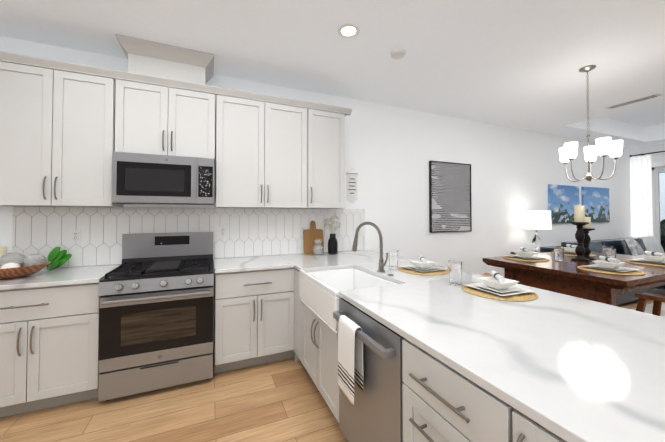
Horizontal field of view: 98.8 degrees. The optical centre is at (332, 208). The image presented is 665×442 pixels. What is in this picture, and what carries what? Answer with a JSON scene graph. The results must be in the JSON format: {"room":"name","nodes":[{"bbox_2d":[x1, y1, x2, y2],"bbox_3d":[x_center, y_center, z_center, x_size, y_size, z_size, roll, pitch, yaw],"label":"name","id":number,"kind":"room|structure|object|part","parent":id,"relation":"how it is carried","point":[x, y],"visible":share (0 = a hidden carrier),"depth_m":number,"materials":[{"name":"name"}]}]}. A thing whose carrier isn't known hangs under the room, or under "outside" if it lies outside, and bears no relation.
{"room":"kitchen","nodes":[
{"label":"kitchen","id":0,"kind":"room"},
{"bbox_2d":[0,36,630,340],"bbox_3d":[0.881,0.031,3.954,12.900,2.840,0.150,0,-1,-23],"label":"wall","id":1,"kind":"structure","parent":0,"point":[391,152],"depth_m":4.19,"materials":[{"name":"paint"}]},
{"bbox_2d":[0,51,63,206],"bbox_3d":[-2.416,-0.579,2.278,0.513,1.119,0.330,0,-1,-23],"label":"upper cabinet","id":2,"kind":"object","parent":1,"relation":"attached to","point":[31,89],"depth_m":2.16,"materials":[{"name":"paint"}]},
{"bbox_2d":[64,62,123,206],"bbox_3d":[-2.054,-0.576,2.434,0.515,1.119,0.330,0,-1,-23],"label":"upper cabinet","id":3,"kind":"object","parent":1,"relation":"attached to","point":[72,127],"depth_m":2.31,"materials":[{"name":"paint"}]},
{"bbox_2d":[124,74,175,155],"bbox_3d":[-1.670,-0.796,2.604,0.447,0.673,0.330,0,-1,-23],"label":"upper cabinet","id":4,"kind":"object","parent":1,"relation":"attached to","point":[149,103],"depth_m":2.47,"materials":[{"name":"paint"}]},
{"bbox_2d":[112,152,213,204],"bbox_3d":[-1.502,-0.248,2.619,0.758,0.416,0.414,0,-1,-23],"label":"microwave","id":5,"kind":"object","parent":4,"relation":"attached to","point":[139,178],"visible":1,"depth_m":2.43,"materials":[{"name":"metal"}]},
{"bbox_2d":[124,38,207,85],"bbox_3d":[-1.516,-1.262,2.671,0.595,0.261,0.343,0,-1,-23],"label":"cover","id":6,"kind":"object","parent":1,"relation":"attached to","point":[144,61],"depth_m":2.49,"materials":[{"name":"paint"}]},
{"bbox_2d":[12,207,364,268],"bbox_3d":[-1.109,0.257,3.003,3.325,0.525,0.008,0,-1,-23],"label":"tile backsplash","id":7,"kind":"structure","parent":1,"relation":"attached to","point":[44,231],"depth_m":2.80,"materials":[{"name":"tile"}]},
{"bbox_2d":[70,229,80,242],"bbox_3d":[-2.256,0.242,2.500,0.072,0.116,0.008,0,-1,-23],"label":"electrical outlet","id":8,"kind":"object","parent":7,"relation":"attached to","point":[75,236],"visible":1,"depth_m":2.50,"materials":[{"name":"white plastic"}]},
{"bbox_2d":[219,226,226,237],"bbox_3d":[-1.145,0.245,2.979,0.072,0.116,0.008,0,-1,-23],"label":"electrical outlet","id":9,"kind":"object","parent":7,"relation":"attached to","point":[222,231],"visible":1,"depth_m":2.98,"materials":[{"name":"white plastic"}]},
{"bbox_2d":[301,225,306,234],"bbox_3d":[-0.337,0.251,3.328,0.072,0.116,0.008,0,-1,-23],"label":"electrical outlet","id":10,"kind":"object","parent":7,"relation":"attached to","point":[303,227],"visible":0.62,"depth_m":3.32,"materials":[{"name":"white plastic"}]},
{"bbox_2d":[176,82,215,161],"bbox_3d":[-1.369,-0.794,2.734,0.447,0.673,0.330,0,-1,-23],"label":"upper cabinet","id":11,"kind":"object","parent":1,"relation":"attached to","point":[195,105],"depth_m":2.61,"materials":[{"name":"paint"}]},
{"bbox_2d":[214,87,271,207],"bbox_3d":[-0.955,-0.568,2.909,0.579,1.119,0.330,0,-1,-23],"label":"upper cabinet","id":12,"kind":"object","parent":1,"relation":"attached to","point":[243,163],"depth_m":2.77,"materials":[{"name":"paint"}]},
{"bbox_2d":[272,96,315,208],"bbox_3d":[-0.535,-0.565,3.090,0.577,1.119,0.330,0,-1,-23],"label":"upper cabinet","id":13,"kind":"object","parent":1,"relation":"attached to","point":[293,120],"depth_m":2.97,"materials":[{"name":"paint"}]},
{"bbox_2d":[316,103,347,208],"bbox_3d":[-0.155,-0.562,3.254,0.506,1.119,0.330,0,-1,-23],"label":"upper cabinet","id":14,"kind":"object","parent":1,"relation":"attached to","point":[330,120],"depth_m":3.14,"materials":[{"name":"paint"}]},
{"bbox_2d":[346,173,356,203],"bbox_3d":[0.248,-0.280,3.596,0.166,0.451,0.010,0,-1,-23],"label":"banner","id":15,"kind":"object","parent":1,"relation":"attached to","point":[351,188],"visible":1,"depth_m":3.60,"materials":[{"name":"fabric"}]},
{"bbox_2d":[429,161,471,232],"bbox_3d":[1.762,-0.169,4.233,0.795,1.030,0.034,0,-1,-23],"label":"wall art","id":16,"kind":"object","parent":1,"relation":"attached to","point":[449,196],"visible":1,"depth_m":4.22},
{"bbox_2d":[548,184,578,223],"bbox_3d":[4.353,-0.080,5.350,0.920,0.710,0.035,0,-1,-23],"label":"wall picture","id":17,"kind":"object","parent":1,"relation":"attached to","point":[563,200],"depth_m":5.30,"materials":[{"name":"paper"}]},
{"bbox_2d":[581,187,609,222],"bbox_3d":[5.345,-0.073,5.778,0.940,0.710,0.035,0,-1,-23],"label":"wall picture","id":18,"kind":"object","parent":1,"relation":"attached to","point":[595,200],"depth_m":5.75,"materials":[{"name":"paper"}]},
{"bbox_2d":[0,299,653,441],"bbox_3d":[2.298,1.456,0.648,12.900,0.120,7.300,0,-1,-23],"label":"floor","id":19,"kind":"structure","parent":0,"point":[280,401],"depth_m":1.95,"materials":[{"name":"brown wood"}]},
{"bbox_2d":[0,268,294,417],"bbox_3d":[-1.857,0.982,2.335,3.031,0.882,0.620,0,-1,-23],"label":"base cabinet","id":20,"kind":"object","parent":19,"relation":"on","point":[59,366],"visible":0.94,"depth_m":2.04,"materials":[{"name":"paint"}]},
{"bbox_2d":[0,264,120,289],"bbox_3d":[-2.528,0.519,2.041,1.562,0.030,0.643,0,-1,-23],"label":"countertop","id":21,"kind":"structure","parent":20,"relation":"on","point":[83,274],"depth_m":2.09,"materials":[{"name":"white stone"}]},
{"bbox_2d":[0,246,6,255],"bbox_3d":[-2.634,0.404,2.251,0.078,0.205,0.078,0,-1,-23],"label":"candle","id":22,"kind":"object","parent":21,"relation":"on","point":[3,250],"visible":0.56,"depth_m":2.25,"materials":[{"name":"wax"}]},
{"bbox_2d":[0,252,50,279],"bbox_3d":[-2.370,0.413,2.092,0.443,0.182,0.377,0,-1,-23],"label":"bowl","id":23,"kind":"object","parent":21,"relation":"on","point":[15,265],"visible":1,"depth_m":2.05,"materials":[{"name":"brown wicker"}]},
{"bbox_2d":[47,247,71,269],"bbox_3d":[-2.260,0.411,2.334,0.159,0.192,0.145,0,-1,-23],"label":"decorative piece","id":24,"kind":"object","parent":21,"relation":"on","point":[57,257],"visible":0.96,"depth_m":2.35,"materials":[{"name":"green plant"}]},
{"bbox_2d":[98,232,213,401],"bbox_3d":[-1.436,0.828,2.447,0.756,1.194,0.706,0,-1,-23],"label":"gas range","id":25,"kind":"object","parent":19,"relation":"on","point":[156,292],"visible":1,"depth_m":2.20,"materials":[{"name":"metal"}]},
{"bbox_2d":[301,301,312,379],"bbox_3d":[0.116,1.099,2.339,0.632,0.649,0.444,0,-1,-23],"label":"door","id":26,"kind":"structure","parent":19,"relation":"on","point":[306,314],"depth_m":2.30,"materials":[{"name":"paint"}]},
{"bbox_2d":[293,268,346,360],"bbox_3d":[-0.011,0.987,2.636,0.632,0.882,0.330,0,-1,-23],"label":"base cabinet","id":27,"kind":"object","parent":19,"relation":"on","point":[297,302],"depth_m":2.55,"materials":[{"name":"paint"}]},
{"bbox_2d":[214,255,299,273],"bbox_3d":[-0.518,0.531,2.784,1.180,0.030,0.871,0,-1,-23],"label":"countertop","id":28,"kind":"structure","parent":27,"relation":"on","point":[238,264],"depth_m":2.62,"materials":[{"name":"white stone"}]},
{"bbox_2d":[280,250,664,441],"bbox_3d":[0.717,0.512,1.625,1.181,0.030,3.978,0,-1,-23],"label":"countertop","id":29,"kind":"structure","parent":27,"relation":"on","point":[567,368],"depth_m":1.02,"materials":[{"name":"white stone"}]},
{"bbox_2d":[303,221,323,253],"bbox_3d":[-0.223,0.333,3.340,0.245,0.386,0.064,0,-1,-23],"label":"cutting board","id":30,"kind":"object","parent":29,"relation":"on","point":[312,234],"visible":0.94,"depth_m":3.32,"materials":[{"name":"brown wood"}]},
{"bbox_2d":[313,238,323,254],"bbox_3d":[-0.163,0.430,3.257,0.133,0.186,0.125,0,-1,-23],"label":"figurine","id":31,"kind":"object","parent":29,"relation":"on","point":[318,248],"visible":1,"depth_m":3.22,"materials":[{"name":"white ceramic"}]},
{"bbox_2d":[328,234,337,254],"bbox_3d":[0.002,0.408,3.296,0.116,0.232,0.116,0,-1,-23],"label":"vase","id":32,"kind":"object","parent":29,"relation":"on","point":[332,245],"visible":0.96,"depth_m":3.25,"materials":[{"name":"ceramic"}]},
{"bbox_2d":[323,213,340,233],"bbox_3d":[0.006,0.195,3.294,0.221,0.279,0.174,0,-1,-23],"label":"bouquet","id":33,"kind":"object","parent":32,"relation":"in","point":[331,228],"visible":0.92,"depth_m":3.28,"materials":[{"name":"beige plant"}]},
{"bbox_2d":[299,268,396,333],"bbox_3d":[0.121,0.638,2.173,0.550,0.256,0.764,0,-1,-23],"label":"sink","id":34,"kind":"object","parent":29,"relation":"in","point":[319,297],"visible":0.46,"depth_m":2.23,"materials":[{"name":"ceramic"}]},
{"bbox_2d":[352,222,387,271],"bbox_3d":[0.299,0.304,2.236,0.297,0.404,0.124,0,-1,-23],"label":"gooseneck faucet","id":35,"kind":"object","parent":29,"relation":"on","point":[382,263],"visible":1,"depth_m":2.28,"materials":[{"name":"silver metal"}]},
{"bbox_2d":[389,249,397,268],"bbox_3d":[0.523,0.432,2.442,0.083,0.155,0.083,0,-1,-23],"label":"glass tumbler","id":36,"kind":"object","parent":29,"relation":"on","point":[393,258],"visible":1,"depth_m":2.41,"materials":[{"name":"white"}]},
{"bbox_2d":[398,267,448,274],"bbox_3d":[0.747,0.505,2.353,0.398,0.008,0.398,0,-1,-23],"label":"placemat","id":37,"kind":"object","parent":29,"relation":"on","point":[438,272],"visible":0.38,"depth_m":2.23,"materials":[{"name":"beige wicker"}]},
{"bbox_2d":[400,260,444,271],"bbox_3d":[0.747,0.469,2.353,0.281,0.062,0.281,0,-1,-23],"label":"plate","id":38,"kind":"object","parent":37,"relation":"on","point":[420,266],"visible":0.88,"depth_m":2.32,"materials":[{"name":"white ceramic"}]},
{"bbox_2d":[420,256,425,263],"bbox_3d":[0.747,0.420,2.354,0.040,0.041,0.200,0,-1,12],"label":"napkin","id":39,"kind":"object","parent":38,"relation":"on","point":[423,259],"visible":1,"depth_m":2.27,"materials":[{"name":"fabric"}]},
{"bbox_2d":[448,260,461,285],"bbox_3d":[0.804,0.423,1.867,0.083,0.155,0.083,0,-1,-23],"label":"glass tumbler","id":40,"kind":"object","parent":29,"relation":"on","point":[455,271],"visible":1,"depth_m":1.83,"materials":[{"name":"white"}]},
{"bbox_2d":[462,283,538,300],"bbox_3d":[0.995,0.494,1.714,0.398,0.008,0.398,0,-1,-23],"label":"placemat","id":41,"kind":"object","parent":29,"relation":"on","point":[528,296],"visible":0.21,"depth_m":1.60,"materials":[{"name":"beige wicker"}]},
{"bbox_2d":[465,276,533,295],"bbox_3d":[0.995,0.459,1.714,0.276,0.062,0.276,0,-1,-23],"label":"plate","id":42,"kind":"object","parent":41,"relation":"on","point":[492,284],"visible":0.9,"depth_m":1.68,"materials":[{"name":"white ceramic"}]},
{"bbox_2d":[491,271,505,282],"bbox_3d":[0.995,0.409,1.715,0.040,0.041,0.200,0,-1,17],"label":"napkin","id":43,"kind":"object","parent":42,"relation":"on","point":[500,278],"visible":1,"depth_m":1.67,"materials":[{"name":"fabric"}]},
{"bbox_2d":[313,313,338,422],"bbox_3d":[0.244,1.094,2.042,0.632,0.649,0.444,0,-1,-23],"label":"door","id":44,"kind":"structure","parent":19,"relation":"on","point":[325,357],"depth_m":1.92,"materials":[{"name":"paint"}]},
{"bbox_2d":[333,298,404,441],"bbox_3d":[0.397,0.972,1.540,0.631,0.876,0.596,0,-1,-23],"label":"dishwasher","id":45,"kind":"object","parent":19,"relation":"on","point":[374,413],"visible":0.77,"depth_m":1.33,"materials":[{"name":"metal"}]},
{"bbox_2d":[338,315,362,406],"bbox_3d":[0.091,0.778,1.482,0.056,0.389,0.194,0,-1,-23],"label":"dish towel","id":46,"kind":"object","parent":45,"relation":"hanging from","point":[350,357],"visible":0.96,"depth_m":1.46,"materials":[{"name":"white fabric"}]},
{"bbox_2d":[402,339,500,441],"bbox_3d":[0.675,0.960,1.045,0.632,0.882,0.525,0,-1,-23],"label":"base cabinet","id":47,"kind":"object","parent":19,"relation":"on","point":[491,417],"depth_m":0.96,"materials":[{"name":"paint"}]},
{"bbox_2d":[479,273,504,277],"bbox_3d":[1.745,1.107,3.247,0.503,0.664,0.413,0,-1,-23],"label":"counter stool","id":48,"kind":"object","parent":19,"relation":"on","point":[487,274],"visible":0.06,"depth_m":3.37,"materials":[{"name":"brown wood"}]},
{"bbox_2d":[501,400,565,441],"bbox_3d":[0.858,0.953,0.623,0.632,0.882,0.524,0,-1,-23],"label":"base cabinet","id":49,"kind":"object","parent":19,"relation":"on","point":[514,423],"depth_m":0.72,"materials":[{"name":"paint"}]},
{"bbox_2d":[482,251,664,305],"bbox_3d":[2.556,0.971,2.783,1.680,0.919,1.120,0,-1,-23],"label":"dining table","id":50,"kind":"object","parent":19,"relation":"on","point":[566,276],"visible":0.33,"depth_m":2.40,"materials":[{"name":"brown wood"}]},
{"bbox_2d":[503,256,549,261],"bbox_3d":[1.977,0.509,2.922,0.398,0.008,0.398,0,-1,-23],"label":"placemat","id":51,"kind":"object","parent":50,"relation":"on","point":[532,260],"visible":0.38,"depth_m":2.82,"materials":[{"name":"beige wicker"}]},
{"bbox_2d":[504,251,546,259],"bbox_3d":[1.977,0.474,2.922,0.268,0.062,0.268,0,-1,-23],"label":"plate","id":52,"kind":"object","parent":51,"relation":"on","point":[524,255],"visible":0.98,"depth_m":2.89,"materials":[{"name":"white ceramic"}]},
{"bbox_2d":[520,247,530,252],"bbox_3d":[1.977,0.424,2.923,0.040,0.041,0.200,0,-1,15],"label":"napkin","id":53,"kind":"object","parent":52,"relation":"on","point":[526,250],"visible":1,"depth_m":2.87,"materials":[{"name":"fabric"}]},
{"bbox_2d":[554,246,563,260],"bbox_3d":[2.240,0.444,2.818,0.081,0.135,0.081,0,-1,-23],"label":"glass tumbler","id":54,"kind":"object","parent":50,"relation":"on","point":[558,253],"visible":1,"depth_m":2.79,"materials":[{"name":"white"}]},
{"bbox_2d":[551,252,595,256],"bbox_3d":[2.739,0.515,3.251,0.398,0.008,0.398,0,-1,-23],"label":"placemat","id":55,"kind":"object","parent":50,"relation":"on","point":[591,255],"visible":0.17,"depth_m":3.16,"materials":[{"name":"beige wicker"}]},
{"bbox_2d":[553,247,576,254],"bbox_3d":[2.739,0.480,3.251,0.268,0.062,0.268,0,-1,-23],"label":"plate","id":56,"kind":"object","parent":55,"relation":"on","point":[568,250],"visible":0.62,"depth_m":3.23,"materials":[{"name":"white ceramic"}]},
{"bbox_2d":[566,244,576,247],"bbox_3d":[2.739,0.430,3.252,0.040,0.041,0.200,0,-1,15],"label":"napkin","id":57,"kind":"object","parent":56,"relation":"on","point":[571,245],"visible":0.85,"depth_m":3.24,"materials":[{"name":"fabric"}]},
{"bbox_2d":[570,222,589,260],"bbox_3d":[2.455,0.323,2.826,0.144,0.376,0.144,0,-1,-23],"label":"candlestick","id":58,"kind":"object","parent":50,"relation":"on","point":[579,238],"visible":0.98,"depth_m":2.80,"materials":[{"name":"black wood"}]},
{"bbox_2d":[574,205,584,221],"bbox_3d":[2.455,0.052,2.831,0.080,0.165,0.080,0,-1,-23],"label":"pillar candle","id":59,"kind":"object","parent":58,"relation":"on","point":[579,213],"visible":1,"depth_m":2.80,"materials":[{"name":"wax"}]},
{"bbox_2d":[582,228,595,259],"bbox_3d":[2.599,0.358,2.921,0.144,0.310,0.144,0,-1,-23],"label":"candlestick","id":60,"kind":"object","parent":50,"relation":"on","point":[586,240],"visible":0.73,"depth_m":2.90,"materials":[{"name":"black wood"}]},
{"bbox_2d":[583,217,590,227],"bbox_3d":[2.599,0.144,2.924,0.080,0.115,0.080,0,-1,-23],"label":"pillar candle","id":61,"kind":"object","parent":60,"relation":"on","point":[587,219],"visible":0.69,"depth_m":2.89,"materials":[{"name":"wax"}]},
{"bbox_2d":[602,245,612,255],"bbox_3d":[2.781,0.445,2.877,0.081,0.135,0.081,0,-1,-23],"label":"glass tumbler","id":62,"kind":"object","parent":50,"relation":"on","point":[603,247],"visible":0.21,"depth_m":2.87,"materials":[{"name":"white"}]},
{"bbox_2d":[604,248,615,258],"bbox_3d":[2.608,0.441,2.672,0.081,0.135,0.081,0,-1,-23],"label":"glass tumbler","id":63,"kind":"object","parent":50,"relation":"on","point":[610,252],"visible":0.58,"depth_m":2.65,"materials":[{"name":"white"}]},
{"bbox_2d":[577,265,644,274],"bbox_3d":[2.257,0.499,2.324,0.398,0.008,0.398,0,-1,-23],"label":"placemat","id":64,"kind":"object","parent":50,"relation":"on","point":[635,272],"visible":0.46,"depth_m":2.22,"materials":[{"name":"beige wicker"}]},
{"bbox_2d":[582,260,638,271],"bbox_3d":[2.257,0.464,2.324,0.268,0.062,0.268,0,-1,-23],"label":"plate","id":65,"kind":"object","parent":64,"relation":"on","point":[606,265],"visible":0.92,"depth_m":2.29,"materials":[{"name":"white ceramic"}]},
{"bbox_2d":[599,256,619,263],"bbox_3d":[2.257,0.414,2.325,0.040,0.041,0.200,0,-1,15],"label":"napkin","id":66,"kind":"object","parent":65,"relation":"on","point":[610,259],"visible":1,"depth_m":2.29,"materials":[{"name":"fabric"}]},
{"bbox_2d":[625,259,664,266],"bbox_3d":[2.991,0.504,2.641,0.398,0.008,0.398,0,-1,-23],"label":"placemat","id":67,"kind":"object","parent":50,"relation":"on","point":[641,263],"visible":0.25,"depth_m":2.60,"materials":[{"name":"beige wicker"}]},
{"bbox_2d":[631,254,664,264],"bbox_3d":[2.991,0.469,2.641,0.268,0.062,0.268,0,-1,-23],"label":"plate","id":68,"kind":"object","parent":67,"relation":"on","point":[648,258],"visible":0.96,"depth_m":2.63,"materials":[{"name":"white ceramic"}]},
{"bbox_2d":[644,251,664,256],"bbox_3d":[2.991,0.420,2.642,0.040,0.041,0.200,0,-1,15],"label":"napkin","id":69,"kind":"object","parent":68,"relation":"on","point":[655,253],"visible":1,"depth_m":2.62,"materials":[{"name":"fabric"}]},
{"bbox_2d":[540,237,664,304],"bbox_3d":[5.385,1.018,4.695,3.030,0.889,1.910,0,-1,-23],"label":"leather sectional sofa","id":70,"kind":"object","parent":19,"relation":"on","point":[618,245],"visible":0.15,"depth_m":4.99,"materials":[{"name":"black leather"}]},
{"bbox_2d":[624,237,644,255],"bbox_3d":[5.523,0.760,5.200,0.515,0.489,0.234,0,-1,-23],"label":"throw pillow","id":71,"kind":"object","parent":70,"relation":"on","point":[633,246],"visible":0.58,"depth_m":5.11,"materials":[{"name":"fabric"}]},
{"bbox_2d":[641,236,663,252],"bbox_3d":[6.217,0.772,5.510,0.498,0.476,0.213,0,-1,-23],"label":"throw pillow","id":72,"kind":"object","parent":70,"relation":"on","point":[651,243],"visible":0.69,"depth_m":5.45,"materials":[{"name":"fabric"}]},
{"bbox_2d":[631,302,664,316],"bbox_3d":[5.922,1.434,3.291,3.050,0.011,2.780,0,-1,-23],"label":"area rug","id":73,"kind":"object","parent":19,"relation":"on","point":[648,308],"depth_m":4.07,"materials":[{"name":"white fabric"}]},
{"bbox_2d":[634,288,664,315],"bbox_3d":[2.972,1.094,2.524,0.503,0.664,0.413,0,-1,-23],"label":"bench","id":74,"kind":"object","parent":19,"relation":"on","point":[657,296],"visible":0.4,"depth_m":2.56,"materials":[{"name":"brown wood"}]},
{"bbox_3d":[3.292,1.087,4.585,0.580,0.749,0.470,0,-1,-23],"label":"side table","id":75,"kind":"object","parent":19,"relation":"on","visible":0},
{"bbox_2d":[532,232,541,252],"bbox_3d":[3.284,0.546,4.586,0.132,0.330,0.132,0,-1,-23],"label":"light","id":76,"kind":"object","parent":75,"relation":"on","point":[536,242],"visible":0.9,"depth_m":4.55,"materials":[{"name":"white"}]},
{"bbox_2d":[0,0,664,148],"bbox_3d":[2.298,-1.654,0.700,12.900,0.420,7.300,0,-1,-23],"label":"ceiling","id":77,"kind":"structure","parent":0,"point":[518,64],"depth_m":2.48,"materials":[{"name":"paint"}]},
{"bbox_2d":[338,24,359,37],"bbox_3d":[0.129,-1.412,2.265,0.176,0.008,0.176,0,-1,-23],"label":"recessed light","id":78,"kind":"object","parent":77,"relation":"in","point":[348,30],"visible":1,"depth_m":2.26,"materials":[{"name":"white plastic"}]},
{"bbox_2d":[391,48,405,58],"bbox_3d":[0.594,-1.394,2.575,0.132,0.032,0.132,0,-1,-23],"label":"smoke detector","id":79,"kind":"object","parent":77,"relation":"attached to","point":[398,53],"visible":1,"depth_m":2.55,"materials":[{"name":"white plastic"}]},
{"bbox_2d":[559,65,622,181],"bbox_3d":[2.545,-0.842,2.859,0.482,1.128,0.468,0,-1,-23],"label":"chandelier","id":80,"kind":"object","parent":77,"relation":"hanging from","point":[589,176],"depth_m":2.79,"materials":[{"name":"white glass"}]},
{"bbox_3d":[2.545,-0.573,2.855,0.482,0.150,0.468,0,-1,-23],"label":"chandelier shades","id":81,"kind":"part","parent":80,"relation":"part of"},
{"bbox_2d":[605,94,661,108],"bbox_3d":[3.896,-1.387,3.706,0.140,0.008,0.500,0,-1,-23],"label":"ceiling vent","id":82,"kind":"object","parent":77,"relation":"in","point":[634,101],"visible":0.98,"depth_m":3.68,"materials":[{"name":"grey metal"}]},
{"bbox_2d":[630,143,664,167],"bbox_3d":[8.151,0.018,3.199,0.150,2.840,7.000,0,-1,-23],"label":"wall","id":83,"kind":"structure","parent":0,"point":[657,159],"depth_m":6.05,"materials":[{"name":"paint"}]},
{"bbox_2d":[630,151,664,156],"bbox_3d":[7.346,-1.196,4.738,0.119,0.048,3.527,0,-1,-23],"label":"curtain rod","id":84,"kind":"object","parent":83,"relation":"attached to","point":[646,153],"visible":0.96,"depth_m":6.10,"materials":[{"name":"brown metal"}]},
{"bbox_2d":[630,155,652,236],"bbox_3d":[6.681,0.166,6.162,0.070,2.615,0.334,0,-1,-23],"label":"sheer curtain","id":85,"kind":"object","parent":84,"relation":"hanging from","point":[641,213],"visible":0.52,"depth_m":6.17,"materials":[{"name":"white fabric"}]},
{"bbox_2d":[651,166,664,252],"bbox_3d":[7.491,0.280,4.761,0.080,2.370,3.000,0,-1,-23],"label":"door frame","id":86,"kind":"structure","parent":83,"relation":"attached to","point":[658,192],"depth_m":6.04,"materials":[{"name":"white metal"}]},
{"bbox_3d":[3.284,0.215,4.591,0.036,0.329,0.034,0,-1,-23],"label":"lamp stem","id":87,"kind":"object","parent":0,"visible":0},
{"bbox_2d":[522,211,551,229],"bbox_3d":[3.284,0.181,4.592,0.390,0.290,0.390,0,-1,-23],"label":"lampshade","id":88,"kind":"object","parent":87,"relation":"attached to","point":[536,220],"visible":1,"depth_m":4.44,"materials":[{"name":"white fabric"}]}
]}

